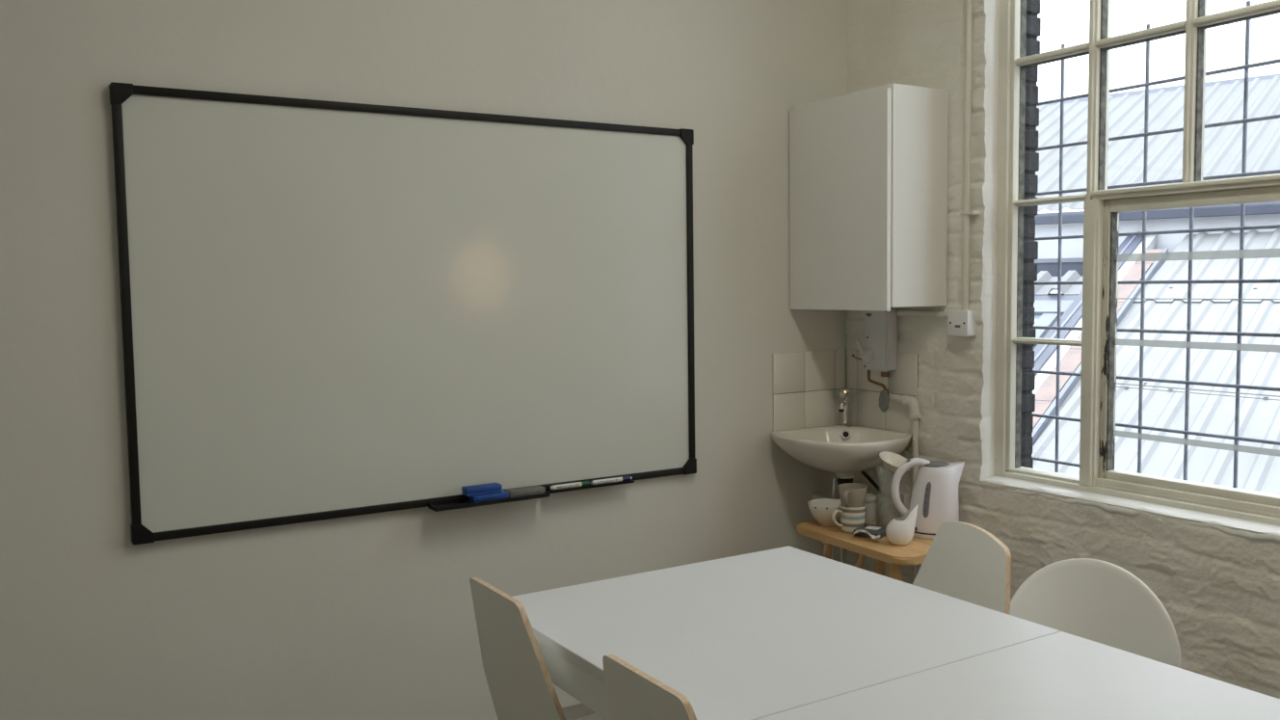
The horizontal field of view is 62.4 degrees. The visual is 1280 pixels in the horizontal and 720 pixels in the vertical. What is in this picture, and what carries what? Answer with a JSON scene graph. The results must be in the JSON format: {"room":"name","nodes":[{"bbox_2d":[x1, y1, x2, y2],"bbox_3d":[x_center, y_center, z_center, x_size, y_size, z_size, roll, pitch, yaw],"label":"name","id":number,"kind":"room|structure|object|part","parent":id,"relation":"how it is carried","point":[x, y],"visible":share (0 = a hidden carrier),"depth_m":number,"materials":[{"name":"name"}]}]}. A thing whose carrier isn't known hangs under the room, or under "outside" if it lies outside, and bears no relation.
{"room":"office","nodes":[
{"label":"office","id":0,"kind":"room"},
{"bbox_2d":[0,0,847,719],"bbox_3d":[-1.474,-0.430,2.803,5.200,3.300,0.250,-3,5,-32],"label":"wall","id":1,"kind":"structure","parent":0,"point":[369,616],"depth_m":3.07,"materials":[{"name":"paint"}]},
{"bbox_2d":[109,81,696,545],"bbox_3d":[-0.580,-0.155,3.213,1.804,1.195,0.028,-3,5,-32],"label":"whiteboard","id":2,"kind":"object","parent":1,"relation":"attached to","point":[331,309],"visible":1,"depth_m":3.11,"materials":[{"name":"plastic"}]},
{"bbox_3d":[-1.335,-0.112,2.746,0.022,1.146,0.024,-3,5,-32],"label":"frame rail","id":3,"kind":"part","parent":2,"relation":"part of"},
{"bbox_3d":[-0.588,-0.738,3.173,1.800,0.022,0.024,-3,5,-32],"label":"frame rail","id":4,"kind":"part","parent":2,"relation":"part of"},
{"bbox_3d":[-0.573,0.428,3.256,1.800,0.022,0.024,-3,5,-32],"label":"frame rail","id":5,"kind":"part","parent":2,"relation":"part of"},
{"bbox_2d":[427,491,549,511],"bbox_3d":[-0.463,0.431,3.267,0.376,0.020,0.070,-3,5,-32],"label":"tray","id":6,"kind":"object","parent":2,"relation":"attached to","point":[460,502],"visible":0.76,"depth_m":3.23,"materials":[{"name":"black plastic"}]},
{"bbox_2d":[469,490,508,502],"bbox_3d":[-0.465,0.423,3.258,0.118,0.024,0.045,-3,5,-32],"label":"eraser","id":7,"kind":"object","parent":6,"relation":"on","point":[503,494],"visible":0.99,"depth_m":3.24,"materials":[{"name":"blue plastic"}]},
{"bbox_2d":[461,482,502,496],"bbox_3d":[-0.486,0.398,3.251,0.117,0.025,0.044,-3,5,-32],"label":"eraser","id":8,"kind":"object","parent":7,"relation":"on","point":[491,488],"visible":1,"depth_m":3.23,"materials":[{"name":"blue plastic"}]},
{"bbox_2d":[505,485,545,497],"bbox_3d":[-0.361,0.416,3.323,0.122,0.026,0.045,-3,5,-32],"label":"eraser","id":9,"kind":"object","parent":6,"relation":"on","point":[533,490],"visible":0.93,"depth_m":3.31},
{"bbox_2d":[545,480,634,493],"bbox_3d":[-0.164,0.415,3.473,0.317,0.007,0.036,-3,5,-32],"label":"ledge","id":10,"kind":"object","parent":2,"relation":"attached to","point":[625,482],"visible":0.9,"depth_m":3.46,"materials":[{"name":"black plastic"}]},
{"bbox_2d":[549,480,590,490],"bbox_3d":[-0.225,0.408,3.429,0.146,0.017,0.017,-3,5,-32],"label":"marker pen","id":11,"kind":"object","parent":10,"relation":"on","point":[584,483],"visible":1,"depth_m":3.42,"materials":[{"name":"white plastic"}]},
{"bbox_2d":[590,476,631,484],"bbox_3d":[-0.094,0.400,3.511,0.150,0.017,0.017,-3,5,-32],"label":"marker pen","id":12,"kind":"object","parent":10,"relation":"on","point":[623,478],"visible":1,"depth_m":3.50,"materials":[{"name":"white plastic"}]},
{"bbox_3d":[0.173,-0.198,3.683,0.022,1.146,0.024,-3,5,-32],"label":"frame rail","id":13,"kind":"part","parent":2,"relation":"part of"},
{"bbox_2d":[773,349,845,431],"bbox_3d":[0.645,0.118,4.009,0.357,0.302,0.007,-3,5,-32],"label":"tile backsplash","id":14,"kind":"structure","parent":1,"relation":"attached to","point":[807,386],"depth_m":4.00,"materials":[{"name":"tile"}]},
{"bbox_2d":[561,702,595,719],"bbox_3d":[0.444,1.449,-0.014,5.700,0.100,7.250,-3,5,-32],"label":"floor","id":15,"kind":"structure","parent":0,"point":[575,711],"depth_m":3.48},
{"bbox_2d":[469,577,606,719],"bbox_3d":[-0.082,0.840,2.182,0.466,0.821,0.357,-3,5,-32],"label":"chair","id":16,"kind":"object","parent":15,"relation":"on","point":[520,685],"visible":0.77,"depth_m":2.05,"materials":[{"name":"white laminate"}]},
{"bbox_3d":[-0.038,0.796,2.207,0.360,0.012,0.320,-3,5,-32],"label":"seat","id":17,"kind":"part","parent":16,"relation":"part of","materials":[{"name":"white laminate"}]},
{"bbox_2d":[602,654,696,719],"bbox_3d":[0.202,0.868,1.727,0.466,0.821,0.357,-3,5,-32],"label":"chair","id":18,"kind":"object","parent":15,"relation":"on","point":[631,693],"visible":1,"depth_m":1.60,"materials":[{"name":"white laminate"}]},
{"bbox_2d":[511,546,1060,719],"bbox_3d":[0.241,0.878,2.136,0.820,0.740,0.790,-3,5,-32],"label":"table","id":19,"kind":"object","parent":15,"relation":"on","point":[760,634],"visible":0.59,"depth_m":2.02,"materials":[{"name":"white laminate"}]},
{"bbox_2d":[830,478,843,562],"bbox_3d":[0.754,0.777,4.024,0.062,0.661,0.034,-1,4,-1],"label":"pipes","id":20,"kind":"object","parent":15,"relation":"on","point":[834,480],"visible":0.1,"depth_m":4.00,"materials":[{"name":"silver metal"}]},
{"bbox_2d":[796,512,933,581],"bbox_3d":[0.841,0.862,3.610,0.417,0.552,0.560,-3,5,-32],"label":"wooden stool","id":21,"kind":"object","parent":15,"relation":"on","point":[882,550],"visible":0.41,"depth_m":3.47,"materials":[{"name":"brown wood"}]},
{"bbox_2d":[807,498,841,526],"bbox_3d":[0.664,0.540,3.715,0.147,0.078,0.147,-3,5,-32],"label":"bowl","id":22,"kind":"object","parent":21,"relation":"on","point":[821,510],"visible":0.7,"depth_m":3.68,"materials":[{"name":"white ceramic"}]},
{"bbox_3d":[0.625,0.871,3.696,0.122,0.528,0.042,2,5,35],"label":"leg","id":23,"kind":"part","parent":21,"relation":"part of","materials":[{"name":"brown wood"}]},
{"bbox_2d":[831,504,865,533],"bbox_3d":[0.714,0.541,3.606,0.120,0.090,0.088,-3,5,-32],"label":"striped mug","id":24,"kind":"object","parent":21,"relation":"on","point":[851,519],"visible":0.88,"depth_m":3.58,"materials":[{"name":"ceramic"}]},
{"bbox_3d":[0.672,0.541,3.597,0.040,0.062,0.016,-2,4,-17],"label":"handle","id":25,"kind":"part","parent":24,"relation":"part of","materials":[{"name":"beige ceramic"}]},
{"bbox_2d":[837,482,867,507],"bbox_3d":[0.719,0.473,3.604,0.115,0.086,0.098,-5,7,-32],"label":"mug","id":26,"kind":"object","parent":24,"relation":"on","point":[852,494],"visible":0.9,"depth_m":3.57,"materials":[{"name":"beige ceramic"}]},
{"bbox_3d":[0.696,0.468,3.562,0.017,0.057,0.034,2,5,33],"label":"handle","id":27,"kind":"part","parent":26,"relation":"part of","materials":[{"name":"beige ceramic"}]},
{"bbox_2d":[853,529,880,539],"bbox_3d":[0.751,0.576,3.489,0.113,0.028,0.046,3,5,41],"label":"wrapper","id":28,"kind":"object","parent":21,"relation":"on","point":[860,530],"visible":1,"depth_m":3.48,"materials":[{"name":"white paper"}]},
{"bbox_2d":[853,524,886,538],"bbox_3d":[0.783,0.577,3.562,0.095,0.023,0.102,2,5,34],"label":"packet","id":29,"kind":"object","parent":21,"relation":"on","point":[875,530],"visible":0.72,"depth_m":3.54,"materials":[{"name":"grey plastic"}]},
{"bbox_2d":[864,493,879,525],"bbox_3d":[0.801,0.526,3.688,0.066,0.107,0.066,-3,5,-32],"label":"storage jar","id":30,"kind":"object","parent":21,"relation":"on","point":[871,500],"visible":0.55,"depth_m":3.66,"materials":[{"name":"grey ceramic"}]},
{"bbox_3d":[0.800,0.483,3.685,0.064,0.020,0.064,-3,5,-32],"label":"lid","id":31,"kind":"part","parent":30,"relation":"part of","materials":[{"name":"grey ceramic"}]},
{"bbox_3d":[0.866,0.857,3.846,0.042,0.528,0.122,-1,4,-9],"label":"leg","id":32,"kind":"part","parent":21,"relation":"part of","materials":[{"name":"brown wood"}]},
{"bbox_3d":[0.827,0.891,3.372,0.042,0.528,0.122,-1,4,-9],"label":"leg","id":33,"kind":"part","parent":21,"relation":"part of","materials":[{"name":"brown wood"}]},
{"bbox_2d":[885,504,918,545],"bbox_3d":[0.844,0.533,3.430,0.091,0.128,0.091,-4,5,-42],"label":"milk jug","id":34,"kind":"object","parent":21,"relation":"on","point":[899,531],"visible":1,"depth_m":3.40,"materials":[{"name":"white ceramic"}]},
{"bbox_2d":[890,457,964,538],"bbox_3d":[0.971,0.457,3.549,0.198,0.259,0.182,-4,5,-40],"label":"electric kettle","id":35,"kind":"object","parent":21,"relation":"on","point":[935,487],"visible":0.75,"depth_m":3.50,"materials":[{"name":"white plastic"}]},
{"bbox_3d":[0.908,0.432,3.551,0.128,0.208,0.032,-1,4,0],"label":"handle","id":36,"kind":"part","parent":35,"relation":"part of","materials":[{"name":"white plastic"}]},
{"bbox_3d":[0.992,0.349,3.545,0.090,0.013,0.081,-1,4,0],"label":"lid","id":37,"kind":"part","parent":35,"relation":"part of","materials":[{"name":"grey plastic"}]},
{"bbox_3d":[0.861,0.523,3.633,0.092,0.119,0.092,-3,5,-32],"label":"glass tumbler","id":38,"kind":"object","parent":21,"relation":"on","visible":0},
{"bbox_3d":[0.860,0.427,3.627,0.092,0.119,0.092,-3,5,-32],"label":"glass tumbler","id":39,"kind":"object","parent":38,"relation":"on","visible":0},
{"bbox_2d":[879,451,909,473],"bbox_3d":[0.869,0.351,3.595,0.112,0.068,0.103,-4,5,-39],"label":"cup","id":40,"kind":"object","parent":39,"relation":"on","point":[891,461],"visible":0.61,"depth_m":3.63,"materials":[{"name":"beige ceramic"}]},
{"bbox_2d":[912,521,1011,614],"bbox_3d":[0.548,0.806,2.394,0.470,0.841,0.466,-2,4,-11],"label":"chair","id":41,"kind":"object","parent":15,"relation":"on","point":[964,561],"visible":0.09,"depth_m":2.40,"materials":[{"name":"white laminate"}]},
{"bbox_2d":[755,631,1279,719],"bbox_3d":[0.661,0.920,1.464,0.820,0.740,0.792,-3,5,-32],"label":"table","id":42,"kind":"object","parent":15,"relation":"on","point":[1058,676],"visible":1,"depth_m":1.69,"materials":[{"name":"white laminate"}]},
{"bbox_2d":[1010,558,1181,668],"bbox_3d":[0.806,0.838,2.159,0.429,0.806,0.416,-3,5,-32],"label":"chair","id":43,"kind":"object","parent":15,"relation":"on","point":[1101,601],"visible":0.35,"depth_m":2.23,"materials":[{"name":"white plastic"}]},
{"bbox_2d":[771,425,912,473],"bbox_3d":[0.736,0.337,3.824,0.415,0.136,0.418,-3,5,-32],"label":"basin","id":44,"kind":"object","parent":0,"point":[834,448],"depth_m":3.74,"materials":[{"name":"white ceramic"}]},
{"bbox_2d":[1020,0,1040,468],"bbox_3d":[2.781,-0.381,1.332,0.218,3.500,7.250,-3,5,-32],"label":"wall","id":45,"kind":"structure","parent":0,"point":[1033,23],"depth_m":3.72,"materials":[{"name":"brick"}]},
{"bbox_2d":[1031,345,1081,472],"bbox_3d":[1.473,0.172,3.726,0.020,0.448,0.196,-3,5,-32],"label":"window grille","id":46,"kind":"object","parent":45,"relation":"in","point":[1057,372],"depth_m":3.73,"materials":[{"name":"metal"}]},
{"bbox_2d":[1033,203,1083,338],"bbox_3d":[1.467,-0.311,3.692,0.020,0.466,0.194,-3,5,-32],"label":"window grille","id":47,"kind":"object","parent":45,"relation":"in","point":[1059,237],"depth_m":3.69,"materials":[{"name":"metal"}]},
{"bbox_2d":[1035,59,1088,196],"bbox_3d":[1.463,-0.800,3.654,0.020,0.464,0.205,-3,5,-32],"label":"window grille","id":48,"kind":"object","parent":45,"relation":"in","point":[1062,98],"depth_m":3.66,"materials":[{"name":"metal"}]},
{"bbox_2d":[1107,41,1184,188],"bbox_3d":[1.628,-0.788,3.390,0.020,0.455,0.256,-3,5,-32],"label":"window grille","id":49,"kind":"object","parent":45,"relation":"in","point":[1147,69],"depth_m":3.39,"materials":[{"name":"metal"}]},
{"bbox_2d":[1115,346,1279,445],"bbox_3d":[1.734,0.106,3.301,0.020,0.285,0.525,-3,5,-32],"label":"window grille","id":50,"kind":"object","parent":45,"relation":"in","point":[1238,386],"depth_m":3.31,"materials":[{"name":"metal"}]},
{"bbox_2d":[1117,258,1279,343],"bbox_3d":[1.728,-0.185,3.284,0.020,0.251,0.516,-3,5,-32],"label":"window grille","id":51,"kind":"object","parent":45,"relation":"in","point":[1240,281],"depth_m":3.29,"materials":[{"name":"metal"}]},
{"bbox_2d":[1119,203,1279,253],"bbox_3d":[1.723,-0.404,3.272,0.020,0.135,0.506,-3,5,-32],"label":"window grille","id":52,"kind":"object","parent":45,"relation":"in","point":[1242,206],"depth_m":3.28,"materials":[{"name":"metal"}]},
{"bbox_2d":[1202,19,1279,180],"bbox_3d":[1.790,-0.772,3.130,0.020,0.456,0.224,-3,5,-32],"label":"window grille","id":53,"kind":"object","parent":45,"relation":"in","point":[1246,66],"depth_m":3.13,"materials":[{"name":"metal"}]},
{"bbox_2d":[845,0,1279,698],"bbox_3d":[2.631,-0.371,1.217,0.124,3.300,6.812,-3,5,-32],"label":"wall","id":54,"kind":"structure","parent":0,"point":[1219,592],"depth_m":3.52,"materials":[{"name":"paint"}]},
{"bbox_2d":[771,425,912,500],"bbox_3d":[0.735,0.439,3.835,0.415,0.342,0.426,-3,5,-32],"label":"sink","id":55,"kind":"object","parent":54,"relation":"attached to","point":[844,451],"visible":0.77,"depth_m":3.75,"materials":[{"name":"white ceramic"}]},
{"bbox_2d":[838,388,851,426],"bbox_3d":[0.776,0.181,4.029,0.070,0.146,0.050,-3,5,-32],"label":"tap","id":56,"kind":"object","parent":55,"relation":"on","point":[844,393],"visible":1,"depth_m":4.02,"materials":[{"name":"silver metal"}]},
{"bbox_3d":[0.771,0.172,4.014,0.018,0.031,0.045,2,5,33],"label":"spout","id":57,"kind":"part","parent":56,"relation":"part of","materials":[{"name":"silver metal"}]},
{"bbox_3d":[0.785,0.132,4.034,0.045,0.048,0.045,-3,5,-32],"label":"handle","id":58,"kind":"part","parent":56,"relation":"part of","materials":[{"name":"silver metal"}]},
{"bbox_2d":[835,472,854,479],"bbox_3d":[0.754,0.411,3.876,0.070,0.038,0.070,-3,5,-32],"label":"trap","id":59,"kind":"object","parent":55,"relation":"on","point":[850,475],"depth_m":3.85,"materials":[{"name":"white plastic"}]},
{"bbox_2d":[789,82,948,311],"bbox_3d":[0.805,-0.555,3.768,0.281,0.747,0.502,-3,5,-32],"label":"upper cabinet","id":60,"kind":"object","parent":54,"relation":"attached to","point":[868,168],"visible":1,"depth_m":3.60,"materials":[{"name":"white wood"}]},
{"bbox_3d":[0.692,-0.541,3.702,0.019,0.731,0.497,-3,5,-32],"label":"door","id":61,"kind":"part","parent":60,"relation":"part of","materials":[{"name":"white plastic"}]},
{"bbox_2d":[852,308,897,371],"bbox_3d":[0.857,-0.077,3.908,0.091,0.228,0.168,-3,5,-32],"label":"water heater","id":62,"kind":"object","parent":54,"relation":"attached to","point":[880,351],"visible":0.96,"depth_m":3.86,"materials":[{"name":"plastic"}]},
{"bbox_3d":[0.816,-0.048,3.916,0.028,0.057,0.038,-3,5,-32],"label":"lever","id":63,"kind":"part","parent":62,"relation":"part of","materials":[{"name":"plastic"}]},
{"bbox_2d":[867,370,888,411],"bbox_3d":[0.878,0.113,3.881,0.030,0.149,0.094,-4,5,-36],"label":"supply pipe","id":64,"kind":"object","parent":62,"relation":"attached to","point":[884,394],"visible":1,"depth_m":3.85,"materials":[{"name":"orange metal"}]},
{"bbox_3d":[0.890,0.150,3.856,0.015,0.078,0.036,-3,5,-32],"label":"valve lever","id":65,"kind":"part","parent":64,"relation":"part of","materials":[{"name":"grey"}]},
{"bbox_2d":[860,470,894,505],"bbox_3d":[0.898,0.487,3.853,0.186,0.179,0.013,0,4,7],"label":"wall bracket","id":66,"kind":"object","parent":54,"relation":"attached to","point":[864,472],"visible":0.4,"depth_m":3.85,"materials":[{"name":"black metal"}]},
{"bbox_2d":[846,349,918,434],"bbox_3d":[0.910,0.119,3.955,0.034,0.302,0.363,-3,5,-32],"label":"tile backsplash","id":67,"kind":"structure","parent":54,"relation":"attached to","point":[864,410],"depth_m":3.95,"materials":[{"name":"tile"}]},
{"bbox_2d":[879,371,921,585],"bbox_3d":[0.951,0.573,3.862,0.041,1.066,0.187,-3,5,-32],"label":"pipe","id":68,"kind":"object","parent":54,"relation":"attached to","point":[906,400],"visible":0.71,"depth_m":3.78,"materials":[{"name":"white plastic"}]},
{"bbox_2d":[896,309,947,318],"bbox_3d":[1.007,-0.162,3.730,0.023,0.028,0.256,-3,5,-32],"label":"conduit","id":69,"kind":"object","parent":54,"relation":"attached to","point":[900,312],"visible":0.8,"depth_m":3.73,"materials":[{"name":"white plastic"}]},
{"bbox_2d":[947,310,977,336],"bbox_3d":[1.093,-0.126,3.582,0.053,0.087,0.087,-3,5,-32],"label":"switch","id":70,"kind":"object","parent":54,"relation":"attached to","point":[960,323],"visible":1,"depth_m":3.56,"materials":[{"name":"white plastic"}]},
{"bbox_2d":[960,0,980,310],"bbox_3d":[1.097,-1.158,3.489,0.036,2.008,0.056,-3,5,-32],"label":"conduit","id":71,"kind":"object","parent":54,"relation":"attached to","point":[967,212],"visible":0.97,"depth_m":3.52,"materials":[{"name":"white plastic"}]},
{"bbox_2d":[983,0,1279,542],"bbox_3d":[1.621,-0.682,2.863,0.152,2.327,1.606,-3,5,-32],"label":"window","id":72,"kind":"structure","parent":54,"relation":"in","point":[1098,481],"depth_m":3.25,"materials":[{"name":"beige paint"}]},
{"bbox_3d":[1.605,0.456,2.923,0.077,0.049,1.582,-3,5,-32],"label":"sill","id":73,"kind":"part","parent":72,"relation":"part of","materials":[{"name":"white paint"}]},
{"bbox_3d":[1.677,0.389,2.945,0.063,0.049,0.860,-3,5,-32],"label":"sash rail","id":74,"kind":"part","parent":72,"relation":"part of","materials":[{"name":"beige paint"}]},
{"bbox_3d":[1.676,-0.448,2.880,0.051,0.037,0.840,-3,5,-32],"label":"sash rail","id":75,"kind":"part","parent":72,"relation":"part of","materials":[{"name":"beige paint"}]},
{"label":"outside","id":76,"kind":"structure","parent":0,"visible":0},
{"bbox_2d":[1034,201,1279,290],"bbox_3d":[2.117,-1.112,11.539,9.200,0.730,0.340,3,5,40],"label":"wall","id":77,"kind":"structure","parent":76,"point":[1259,213],"depth_m":9.48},
{"bbox_2d":[1035,73,1279,211],"bbox_3d":[6.456,-2.346,10.565,15.000,1.708,4.181,3,5,40],"label":"roof","id":78,"kind":"structure","parent":77,"relation":"on","point":[1223,98],"depth_m":11.33,"materials":[{"name":"grey metal"}]},
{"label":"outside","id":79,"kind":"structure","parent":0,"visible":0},
{"bbox_2d":[1031,231,1168,445],"bbox_3d":[2.806,0.115,7.237,0.421,2.490,7.043,2,5,38],"label":"verge","id":80,"kind":"structure","parent":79,"point":[1045,356],"depth_m":7.69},
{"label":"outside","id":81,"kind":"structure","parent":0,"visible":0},
{"bbox_2d":[1033,300,1073,348],"bbox_3d":[0.186,0.451,8.068,4.670,1.714,4.955,3,5,39],"label":"skylight","id":82,"kind":"object","parent":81,"point":[1045,311],"visible":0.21,"depth_m":8.28,"materials":[{"name":"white glass"}]},
{"bbox_3d":[1.848,0.568,6.567,0.120,1.649,4.701,2,5,38],"label":"frame","id":83,"kind":"part","parent":82,"relation":"part of","materials":[{"name":"grey metal"}]},
{"bbox_3d":[1.643,-0.483,9.774,4.600,0.132,0.262,3,5,40],"label":"head rail","id":84,"kind":"part","parent":82,"relation":"part of","materials":[{"name":"grey metal"}]},
{"bbox_2d":[1034,270,1082,300],"bbox_3d":[1.879,-0.666,10.059,4.580,0.295,0.568,3,5,40],"label":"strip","id":85,"kind":"object","parent":82,"relation":"on","point":[1070,292],"visible":0.04,"depth_m":8.71,"materials":[{"name":"grey metal"}]},
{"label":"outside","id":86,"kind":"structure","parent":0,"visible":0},
{"bbox_2d":[1031,228,1279,494],"bbox_3d":[5.513,0.541,4.018,8.000,2.594,7.428,3,5,40],"label":"corrugated roof","id":87,"kind":"structure","parent":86,"point":[1259,418],"depth_m":6.69,"materials":[{"name":"grey metal"}]}
]}

